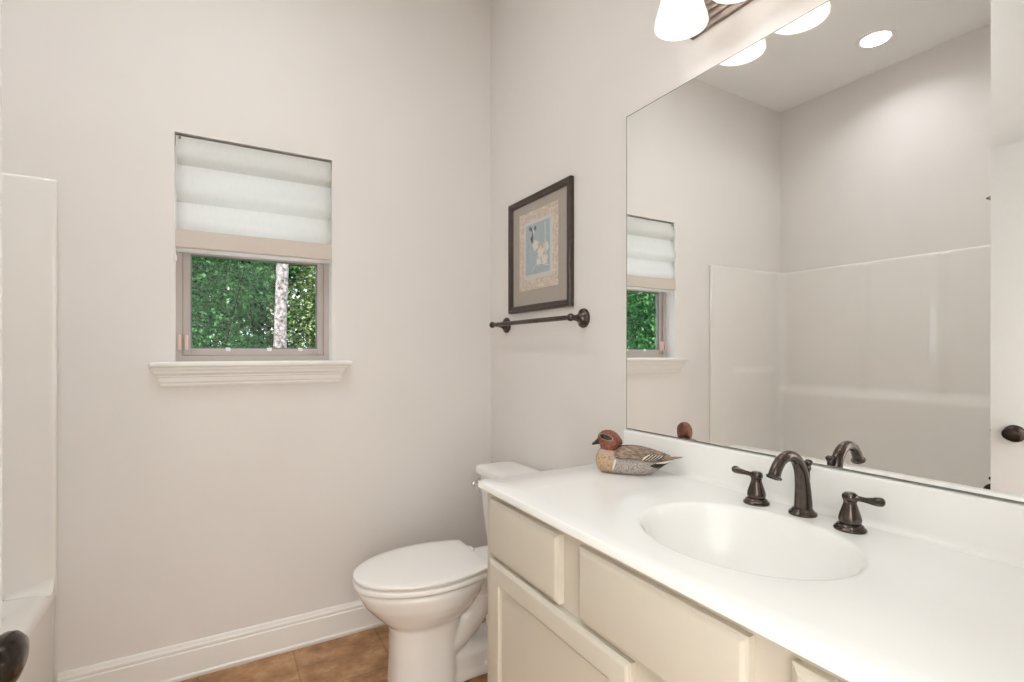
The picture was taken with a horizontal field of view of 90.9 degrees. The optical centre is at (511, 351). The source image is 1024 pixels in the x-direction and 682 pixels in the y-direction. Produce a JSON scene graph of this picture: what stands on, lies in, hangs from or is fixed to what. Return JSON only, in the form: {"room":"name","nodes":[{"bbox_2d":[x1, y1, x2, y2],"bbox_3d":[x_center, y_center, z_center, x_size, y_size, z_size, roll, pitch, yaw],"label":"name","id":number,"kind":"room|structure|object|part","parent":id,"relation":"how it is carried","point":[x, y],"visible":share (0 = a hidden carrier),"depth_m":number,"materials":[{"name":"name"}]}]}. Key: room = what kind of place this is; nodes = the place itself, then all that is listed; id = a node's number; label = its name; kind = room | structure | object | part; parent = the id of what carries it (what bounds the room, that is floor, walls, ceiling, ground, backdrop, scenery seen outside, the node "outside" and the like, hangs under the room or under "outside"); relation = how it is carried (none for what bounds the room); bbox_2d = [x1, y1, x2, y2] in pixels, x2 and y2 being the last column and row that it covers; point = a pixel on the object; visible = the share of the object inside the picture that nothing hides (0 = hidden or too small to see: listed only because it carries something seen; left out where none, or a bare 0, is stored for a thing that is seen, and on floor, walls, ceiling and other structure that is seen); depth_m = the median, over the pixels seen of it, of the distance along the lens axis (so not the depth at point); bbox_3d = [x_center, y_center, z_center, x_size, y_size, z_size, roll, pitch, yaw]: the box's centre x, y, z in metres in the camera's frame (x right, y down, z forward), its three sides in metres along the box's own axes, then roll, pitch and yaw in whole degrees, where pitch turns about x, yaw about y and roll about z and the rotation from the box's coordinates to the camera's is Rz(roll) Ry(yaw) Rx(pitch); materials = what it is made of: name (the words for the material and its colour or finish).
{"room":"bathroom","nodes":[
{"label":"bathroom","id":0,"kind":"room"},
{"bbox_2d":[2,0,490,681],"bbox_3d":[-1.200,-0.280,1.979,2.650,3.000,0.140,0,0,-30],"label":"wall","id":1,"kind":"structure","parent":0,"point":[187,513],"depth_m":2.01,"materials":[{"name":"paint"}]},
{"bbox_2d":[57,600,385,681],"bbox_3d":[-0.816,1.153,2.110,1.654,0.133,0.018,0,0,-30],"label":"baseboard","id":2,"kind":"structure","parent":1,"relation":"attached to","point":[210,654],"depth_m":1.95,"materials":[{"name":"paint"}]},
{"bbox_2d":[148,360,351,386],"bbox_3d":[-1.013,0.084,2.014,0.707,0.092,0.129,0,0,-30],"label":"trim","id":3,"kind":"structure","parent":1,"relation":"attached to","point":[169,374],"depth_m":1.96,"materials":[{"name":"paint"}]},
{"bbox_2d":[176,247,328,361],"bbox_3d":[-1.058,-0.390,2.092,0.559,0.855,0.076,0,0,-30],"label":"window","id":4,"kind":"structure","parent":1,"relation":"in","point":[184,349],"depth_m":2.05,"materials":[{"name":"plastic"}]},
{"bbox_2d":[173,135,331,263],"bbox_3d":[-1.021,-0.571,2.022,0.559,0.478,0.066,0,0,-30],"label":"roman shade","id":5,"kind":"object","parent":1,"relation":"attached to","point":[231,200],"visible":1,"depth_m":1.99,"materials":[{"name":"fabric"}]},
{"bbox_3d":[-1.242,-0.580,1.864,0.005,0.440,0.009,0,0,15],"label":"pull cord","id":6,"kind":"part","parent":5,"relation":"part of","materials":[{"name":"white fabric"}]},
{"bbox_3d":[-1.014,-0.383,2.017,0.547,0.018,0.021,0,0,-30],"label":"rail","id":7,"kind":"part","parent":5,"relation":"part of","materials":[{"name":"fabric"}]},
{"bbox_2d":[180,618,487,681],"bbox_3d":[-0.597,1.260,0.939,2.650,0.080,2.544,0,0,-30],"label":"floor","id":8,"kind":"structure","parent":0,"point":[362,656],"depth_m":1.97,"materials":[{"name":"brown tile"}]},
{"bbox_2d":[2,172,57,681],"bbox_3d":[-1.514,0.320,0.875,0.792,1.800,1.462,0,0,-30],"label":"bathtub","id":9,"kind":"object","parent":8,"relation":"on","point":[29,203],"visible":1,"depth_m":1.66,"materials":[{"name":"plastic"}]},
{"bbox_2d":[2,593,54,681],"bbox_3d":[-1.516,1.010,0.874,0.787,0.421,1.447,0,0,-30],"label":"tub","id":10,"kind":"object","parent":9,"relation":"in","point":[33,614],"depth_m":1.57,"materials":[{"name":"white plastic"}]},
{"bbox_2d":[352,460,540,681],"bbox_3d":[-0.219,0.856,1.940,0.766,0.729,0.440,0,0,-30],"label":"toilet","id":11,"kind":"object","parent":8,"relation":"on","point":[431,597],"visible":0.73,"depth_m":1.79,"materials":[{"name":"ceramic"}]},
{"bbox_3d":[-0.348,0.812,1.865,0.468,0.018,0.376,0,0,-30],"label":"seat","id":12,"kind":"part","parent":11,"relation":"part of","materials":[{"name":"plastic"}]},
{"bbox_3d":[-0.348,0.788,1.865,0.466,0.013,0.374,0,0,-30],"label":"lid","id":13,"kind":"part","parent":11,"relation":"part of","materials":[{"name":"plastic"}]},
{"bbox_3d":[-0.213,1.022,1.943,0.745,0.395,0.361,0,0,-30],"label":"bowl","id":14,"kind":"part","parent":11,"relation":"part of","materials":[{"name":"ceramic"}]},
{"bbox_3d":[-0.145,0.571,2.162,0.045,0.040,0.081,0,0,-30],"label":"flush lever","id":15,"kind":"part","parent":11,"relation":"part of","materials":[{"name":"silver metal"}]},
{"bbox_3d":[0.027,0.678,2.083,0.180,0.296,0.416,0,0,-30],"label":"tank","id":16,"kind":"part","parent":11,"relation":"part of","materials":[{"name":"ceramic"}]},
{"bbox_3d":[0.022,0.510,2.080,0.208,0.039,0.440,0,0,-30],"label":"tank lid","id":17,"kind":"part","parent":11,"relation":"part of","materials":[{"name":"ceramic"}]},
{"bbox_2d":[488,492,848,681],"bbox_3d":[0.464,0.798,1.000,0.548,0.844,1.242,0,0,-30],"label":"vanity cabinet","id":18,"kind":"object","parent":8,"relation":"on","point":[561,608],"visible":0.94,"depth_m":0.98,"materials":[{"name":"paint"}]},
{"bbox_3d":[0.024,0.472,1.230,0.019,0.151,0.320,0,0,-30],"label":"drawer","id":19,"kind":"part","parent":18,"relation":"part of","materials":[{"name":"paint"}]},
{"bbox_3d":[0.080,0.827,1.135,0.019,0.537,0.540,0,0,-30],"label":"door","id":20,"kind":"part","parent":18,"relation":"part of","materials":[{"name":"paint"}]},
{"bbox_2d":[478,429,1023,681],"bbox_3d":[0.461,0.386,0.998,0.558,0.254,1.256,0,0,-30],"label":"countertop","id":21,"kind":"structure","parent":18,"relation":"on","point":[933,589],"depth_m":0.90,"materials":[{"name":"stone"}]},
{"bbox_2d":[592,430,681,474],"bbox_3d":[0.366,0.296,1.485,0.260,0.122,0.113,0,0,19],"label":"duck decoy","id":22,"kind":"object","parent":21,"relation":"on","point":[612,457],"visible":1,"depth_m":1.46,"materials":[{"name":"paint"}]},
{"bbox_2d":[732,451,885,534],"bbox_3d":[0.601,0.285,1.084,0.150,0.145,0.329,0,0,-30],"label":"faucet","id":23,"kind":"object","parent":21,"relation":"on","point":[849,516],"visible":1,"depth_m":1.08,"materials":[{"name":"brown metal"}]},
{"bbox_3d":[0.557,0.289,1.217,0.020,0.020,0.056,0,0,-30],"label":"lever","id":24,"kind":"part","parent":23,"relation":"part of","materials":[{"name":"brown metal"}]},
{"bbox_3d":[0.576,0.322,1.187,0.040,0.046,0.041,0,0,-30],"label":"handle","id":25,"kind":"part","parent":23,"relation":"part of","materials":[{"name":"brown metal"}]},
{"bbox_3d":[0.598,0.280,1.083,0.135,0.135,0.037,0,0,-30],"label":"spout","id":26,"kind":"part","parent":23,"relation":"part of","materials":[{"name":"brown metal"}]},
{"bbox_3d":[0.658,0.291,1.118,0.017,0.102,0.017,0,0,-30],"label":"lift rod","id":27,"kind":"part","parent":23,"relation":"part of","materials":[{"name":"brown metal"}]},
{"bbox_3d":[0.678,0.322,1.011,0.040,0.046,0.041,0,0,-30],"label":"handle","id":28,"kind":"part","parent":23,"relation":"part of","materials":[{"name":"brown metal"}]},
{"bbox_3d":[0.694,0.289,0.980,0.020,0.020,0.056,0,0,-30],"label":"lever","id":29,"kind":"part","parent":23,"relation":"part of","materials":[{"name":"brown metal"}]},
{"bbox_3d":[0.442,0.472,0.510,0.019,0.151,0.319,0,0,-30],"label":"drawer","id":30,"kind":"part","parent":18,"relation":"part of","materials":[{"name":"paint"}]},
{"bbox_2d":[491,0,1022,503],"bbox_3d":[0.541,-0.280,1.518,0.100,3.000,2.404,0,0,-30],"label":"wall","id":31,"kind":"structure","parent":0,"point":[567,76],"depth_m":1.93,"materials":[{"name":"paint"}]},
{"bbox_2d":[489,308,589,332],"bbox_3d":[0.086,-0.125,2.117,0.086,0.074,0.658,0,0,-30],"label":"towel bar","id":32,"kind":"object","parent":31,"relation":"attached to","point":[582,318],"visible":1,"depth_m":1.94,"materials":[{"name":"brown metal"}]},
{"bbox_3d":[-0.052,-0.125,2.375,0.066,0.074,0.074,0,0,-30],"label":"post","id":33,"kind":"part","parent":32,"relation":"part of","materials":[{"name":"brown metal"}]},
{"bbox_3d":[0.241,-0.125,1.869,0.066,0.074,0.074,0,0,-30],"label":"post","id":34,"kind":"part","parent":32,"relation":"part of","materials":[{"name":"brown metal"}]},
{"bbox_2d":[508,175,573,313],"bbox_3d":[0.109,-0.425,2.139,0.022,0.501,0.477,0,0,-30],"label":"framed picture","id":35,"kind":"object","parent":31,"relation":"attached to","point":[540,224],"visible":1,"depth_m":2.11,"materials":[{"name":"brown wood"}]},
{"bbox_2d":[526,217,549,275],"bbox_3d":[0.108,-0.442,2.144,0.001,0.217,0.187,0,0,-30],"label":"print","id":36,"kind":"object","parent":35,"relation":"attached to","point":[537,230],"depth_m":2.14,"materials":[{"name":"blue paper"}]},
{"bbox_2d":[654,0,752,41],"bbox_3d":[0.602,-0.949,1.118,0.198,0.179,0.660,0,0,-30],"label":"vanity light","id":37,"kind":"object","parent":31,"relation":"attached to","point":[676,20],"visible":1,"depth_m":1.36,"materials":[{"name":"white glass"}]},
{"bbox_3d":[0.445,-0.940,1.327,0.055,0.101,0.055,0,0,-30],"label":"bulb","id":38,"kind":"part","parent":37,"relation":"part of","materials":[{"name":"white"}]},
{"bbox_3d":[0.445,-0.923,1.327,0.137,0.128,0.137,0,0,-30],"label":"lamp shade","id":39,"kind":"part","parent":37,"relation":"part of","materials":[{"name":"white glass"}]},
{"bbox_3d":[0.676,-0.961,1.161,0.026,0.126,0.660,0,0,-30],"label":"plate","id":40,"kind":"part","parent":37,"relation":"part of","materials":[{"name":"brown metal"}]},
{"bbox_3d":[0.532,-0.923,1.178,0.137,0.128,0.137,0,0,-30],"label":"lamp shade","id":41,"kind":"part","parent":37,"relation":"part of","materials":[{"name":"white glass"}]},
{"bbox_2d":[624,429,1023,568],"bbox_3d":[0.687,0.308,1.129,0.034,0.098,1.256,0,0,-30],"label":"backsplash","id":42,"kind":"structure","parent":31,"relation":"attached to","point":[988,528],"depth_m":1.01,"materials":[{"name":"stone"}]},
{"bbox_2d":[626,0,1023,503],"bbox_3d":[0.694,-0.263,1.148,0.007,1.040,1.234,0,0,-30],"label":"wall mirror","id":43,"kind":"object","parent":31,"relation":"attached to","point":[825,221],"visible":1,"depth_m":1.09,"materials":[{"name":"silver mirror"}]},
{"label":"outside","id":44,"kind":"structure","parent":0,"visible":0},
{"bbox_3d":[-4.477,1.545,5.723,16.000,0.050,9.606,0,0,-30],"label":"floor","id":45,"kind":"structure","parent":44,"visible":0},
{"bbox_2d":[190,256,275,355],"bbox_3d":[-3.303,-0.153,5.288,1.804,3.363,1.326,0,0,-30],"label":"tree","id":46,"kind":"object","parent":45,"relation":"on","point":[208,269],"visible":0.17,"depth_m":5.36,"materials":[{"name":"green plant"}]},
{"bbox_2d":[192,257,314,347],"bbox_3d":[-3.454,-0.362,6.873,2.542,3.780,1.574,0,0,-30],"label":"shrub","id":47,"kind":"object","parent":45,"relation":"on","point":[262,319],"visible":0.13,"depth_m":6.64,"materials":[{"name":"green plant"}]},
{"bbox_2d":[274,263,288,347],"bbox_3d":[-2.244,-1.331,4.418,3.237,5.706,4.414,0,0,44],"label":"tree","id":48,"kind":"object","parent":45,"relation":"on","point":[282,270],"visible":0.04,"depth_m":4.53,"materials":[{"name":"white plant"}]},
{"bbox_2d":[262,265,314,347],"bbox_3d":[-1.954,-0.149,5.528,1.437,3.353,1.254,0,0,-30],"label":"shrub","id":49,"kind":"object","parent":45,"relation":"on","point":[310,318],"visible":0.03,"depth_m":5.28,"materials":[{"name":"green plant"}]},
{"bbox_3d":[0.361,-0.280,0.100,1.635,3.000,0.130,0,0,-30],"label":"wall","id":50,"kind":"structure","parent":0,"visible":0},
{"bbox_2d":[0,0,29,681],"bbox_3d":[-0.403,0.217,0.192,0.079,1.985,0.768,0,0,-22],"label":"door","id":51,"kind":"structure","parent":50,"relation":"in","point":[14,645],"depth_m":0.52,"materials":[{"name":"paint"}]},
{"bbox_3d":[-0.500,0.305,0.495,0.030,0.053,0.065,0,0,-22],"label":"knob","id":52,"kind":"part","parent":51,"relation":"part of","materials":[{"name":"metal"}]}
]}

